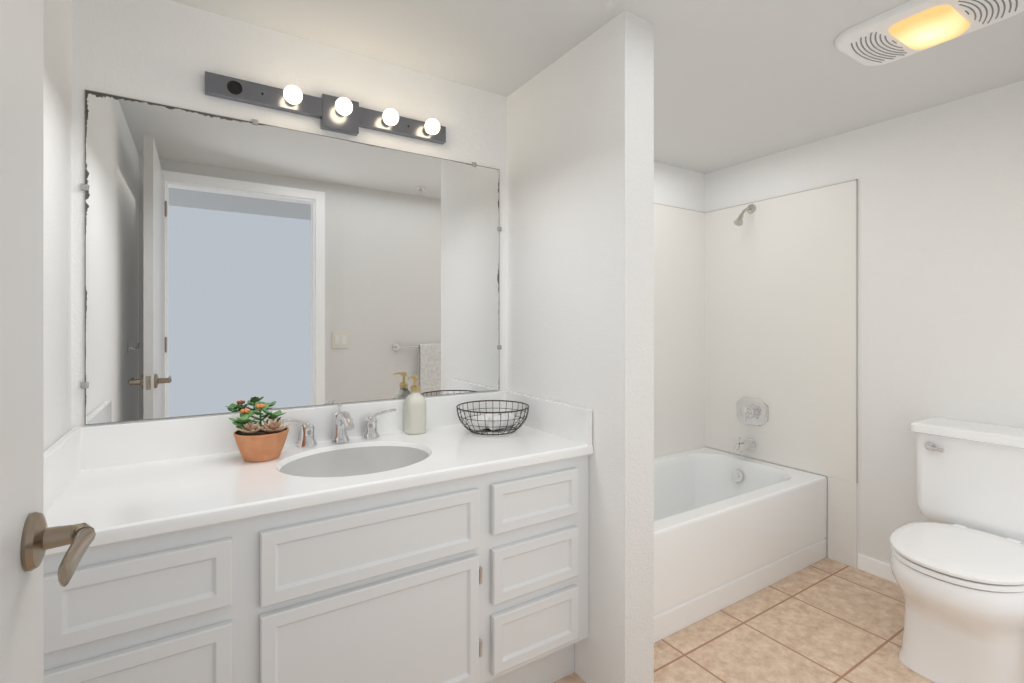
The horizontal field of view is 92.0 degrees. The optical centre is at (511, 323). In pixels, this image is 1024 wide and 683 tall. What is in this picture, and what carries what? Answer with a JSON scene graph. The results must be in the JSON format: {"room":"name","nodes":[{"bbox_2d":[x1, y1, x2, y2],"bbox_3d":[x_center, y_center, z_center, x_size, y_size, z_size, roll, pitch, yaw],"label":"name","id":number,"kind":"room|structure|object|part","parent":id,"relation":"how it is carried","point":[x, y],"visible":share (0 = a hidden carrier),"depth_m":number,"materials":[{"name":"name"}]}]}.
{"room":"bathroom","nodes":[
{"label":"bathroom","id":0,"kind":"room"},
{"bbox_2d":[43,0,71,451],"bbox_3d":[-0.757,0.127,0.546,0.100,2.190,1.872,0,0,-32],"label":"wall","id":1,"kind":"structure","parent":0,"point":[57,220],"depth_m":1.23,"materials":[{"name":"white paint"}]},
{"bbox_2d":[72,0,506,427],"bbox_3d":[-0.633,0.127,1.790,1.638,2.190,0.100,0,0,-32],"label":"wall","id":2,"kind":"structure","parent":0,"point":[167,52],"depth_m":1.58,"materials":[{"name":"white paint"}]},
{"bbox_2d":[80,89,501,424],"bbox_3d":[-0.621,-0.188,1.732,1.360,0.942,0.009,0,0,-32],"label":"mirror","id":3,"kind":"object","parent":2,"relation":"attached to","point":[233,265],"visible":1,"depth_m":1.62,"materials":[{"name":"grey mirror"}]},
{"bbox_2d":[205,71,445,144],"bbox_3d":[-0.584,-0.727,1.698,0.801,0.112,0.106,0,0,-32],"label":"sconce","id":4,"kind":"object","parent":2,"relation":"attached to","point":[322,108],"depth_m":1.68,"materials":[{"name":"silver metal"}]},
{"bbox_3d":[-0.706,-0.737,1.596,0.056,0.057,0.056,0,0,-41],"label":"vanity light bulb","id":5,"kind":"part","parent":4,"relation":"part of","materials":[{"name":"white glass"}]},
{"bbox_3d":[-0.572,-0.737,1.681,0.056,0.057,0.056,0,0,-41],"label":"vanity light bulb","id":6,"kind":"part","parent":4,"relation":"part of","materials":[{"name":"white glass"}]},
{"bbox_3d":[-0.433,-0.737,1.768,0.056,0.057,0.056,0,0,-41],"label":"vanity light bulb","id":7,"kind":"part","parent":4,"relation":"part of","materials":[{"name":"white glass"}]},
{"bbox_3d":[-0.299,-0.737,1.853,0.056,0.057,0.056,0,0,-41],"label":"vanity light bulb","id":8,"kind":"part","parent":4,"relation":"part of","materials":[{"name":"white glass"}]},
{"bbox_2d":[507,10,624,682],"bbox_3d":[0.152,0.127,1.961,0.129,2.190,0.940,0,0,-32],"label":"wall","id":9,"kind":"structure","parent":0,"point":[566,228],"depth_m":1.69,"materials":[{"name":"white paint"}]},
{"bbox_2d":[170,0,1023,173],"bbox_3d":[0.861,-0.993,0.956,3.274,0.050,3.597,0,0,-32],"label":"ceiling","id":10,"kind":"structure","parent":0,"point":[736,82],"depth_m":1.78,"materials":[{"name":"white paint"}]},
{"bbox_2d":[835,0,1023,65],"bbox_3d":[1.327,-0.941,1.574,0.325,0.052,0.455,0,0,-32],"label":"light","id":11,"kind":"object","parent":10,"relation":"attached to","point":[908,28],"visible":1,"depth_m":1.55,"materials":[{"name":"white plastic"}]},
{"bbox_2d":[625,10,653,682],"bbox_3d":[0.403,0.127,1.563,0.129,2.190,0.002,0,0,-32],"label":"wall","id":12,"kind":"structure","parent":0,"point":[639,349],"depth_m":1.56,"materials":[{"name":"white paint"}]},
{"bbox_2d":[654,161,704,211],"bbox_3d":[0.620,0.127,2.872,1.636,2.190,0.100,0,0,-32],"label":"wall","id":13,"kind":"structure","parent":0,"point":[678,187],"depth_m":3.07,"materials":[{"name":"white paint"}]},
{"bbox_2d":[654,203,705,457],"bbox_3d":[0.608,0.053,2.798,1.535,1.538,0.010,0,0,-32],"label":"wall","id":14,"kind":"structure","parent":13,"relation":"attached to","point":[679,233],"depth_m":3.07,"materials":[{"name":"white"}]},
{"bbox_2d":[553,556,934,682],"bbox_3d":[0.861,1.247,0.956,3.274,0.050,3.597,0,0,-32],"label":"floor","id":15,"kind":"structure","parent":0,"point":[826,620],"depth_m":1.92,"materials":[{"name":"tile"}]},
{"bbox_2d":[43,390,592,682],"bbox_3d":[-0.470,0.754,1.504,1.403,0.934,0.552,0,0,-32],"label":"bathroom vanity","id":16,"kind":"object","parent":15,"relation":"on","point":[447,546],"visible":0.96,"depth_m":1.29,"materials":[{"name":"white paint"}]},
{"bbox_2d":[229,401,289,461],"bbox_3d":[-0.757,0.325,1.482,0.160,0.159,0.155,0,0,-32],"label":"succulent planter","id":17,"kind":"object","parent":16,"relation":"on","point":[258,442],"visible":1,"depth_m":1.45,"materials":[{"name":"ceramic"}]},
{"bbox_2d":[278,403,395,447],"bbox_3d":[-0.559,0.339,1.645,0.388,0.130,0.167,0,0,-32],"label":"faucet","id":18,"kind":"object","parent":16,"relation":"on","point":[343,423],"visible":0.98,"depth_m":1.66,"materials":[{"name":"silver metal"}]},
{"bbox_2d":[404,375,425,434],"bbox_3d":[-0.358,0.297,1.826,0.074,0.214,0.074,0,0,-32],"label":"soap dispenser","id":19,"kind":"object","parent":16,"relation":"on","point":[415,412],"visible":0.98,"depth_m":1.80,"materials":[{"name":"white ceramic"}]},
{"bbox_2d":[456,400,528,434],"bbox_3d":[-0.072,0.357,1.864,0.275,0.093,0.275,0,0,-32],"label":"wire basket","id":20,"kind":"object","parent":16,"relation":"on","point":[495,421],"visible":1,"depth_m":1.83,"materials":[{"name":"black metal"}]},
{"bbox_2d":[654,447,826,642],"bbox_3d":[0.807,1.011,2.483,1.514,0.420,0.735,0,0,-32],"label":"bathtub","id":21,"kind":"object","parent":15,"relation":"on","point":[730,529],"visible":0.73,"depth_m":2.28,"materials":[{"name":"white ceramic"}]},
{"bbox_2d":[889,417,1023,682],"bbox_3d":[1.697,0.820,1.807,0.749,0.807,0.502,0,0,-32],"label":"toilet","id":22,"kind":"object","parent":15,"relation":"on","point":[957,569],"visible":0.98,"depth_m":1.73,"materials":[{"name":"white ceramic"}]},
{"bbox_2d":[705,80,1023,567],"bbox_3d":[1.861,0.127,2.344,0.100,2.190,2.117,0,0,-32],"label":"wall","id":23,"kind":"structure","parent":0,"point":[941,261],"depth_m":2.25,"materials":[{"name":"white paint"}]},
{"bbox_2d":[706,179,857,482],"bbox_3d":[1.488,0.053,2.831,0.010,1.538,0.870,0,0,-32],"label":"wall","id":24,"kind":"structure","parent":23,"relation":"attached to","point":[761,302],"depth_m":2.74,"materials":[{"name":"white"}]},
{"bbox_2d":[733,437,755,453],"bbox_3d":[1.352,0.711,2.896,0.153,0.101,0.066,0,0,-32],"label":"tub spout","id":25,"kind":"object","parent":24,"relation":"attached to","point":[743,445],"visible":1,"depth_m":2.87,"materials":[{"name":"silver metal"}]},
{"bbox_2d":[734,204,755,225],"bbox_3d":[1.357,-0.635,2.893,0.149,0.140,0.055,0,0,-32],"label":"shower head","id":26,"kind":"object","parent":24,"relation":"attached to","point":[750,209],"visible":1,"depth_m":2.88},
{"bbox_2d":[737,396,768,426],"bbox_3d":[1.388,0.522,2.905,0.082,0.164,0.200,0,0,-32],"label":"tub valve","id":27,"kind":"object","parent":24,"relation":"attached to","point":[752,411],"visible":1,"depth_m":2.89,"materials":[{"name":"silver metal"}]},
{"bbox_3d":[0.217,-0.903,0.114,0.839,0.130,0.100,0,0,-32],"label":"wall","id":28,"kind":"structure","parent":0,"visible":0},
{"bbox_2d":[0,0,95,682],"bbox_3d":[-0.412,0.193,0.291,0.164,2.042,0.851,0,0,-32],"label":"door","id":29,"kind":"structure","parent":28,"relation":"in","point":[29,537],"depth_m":0.57,"materials":[{"name":"white paint"}]},
{"bbox_3d":[1.465,0.127,0.901,2.111,2.190,0.100,0,0,-32],"label":"wall","id":30,"kind":"structure","parent":0,"visible":0},
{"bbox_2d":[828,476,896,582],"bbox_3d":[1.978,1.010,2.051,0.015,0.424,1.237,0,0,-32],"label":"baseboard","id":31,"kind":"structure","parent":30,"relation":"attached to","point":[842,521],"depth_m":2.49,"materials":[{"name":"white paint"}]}
]}

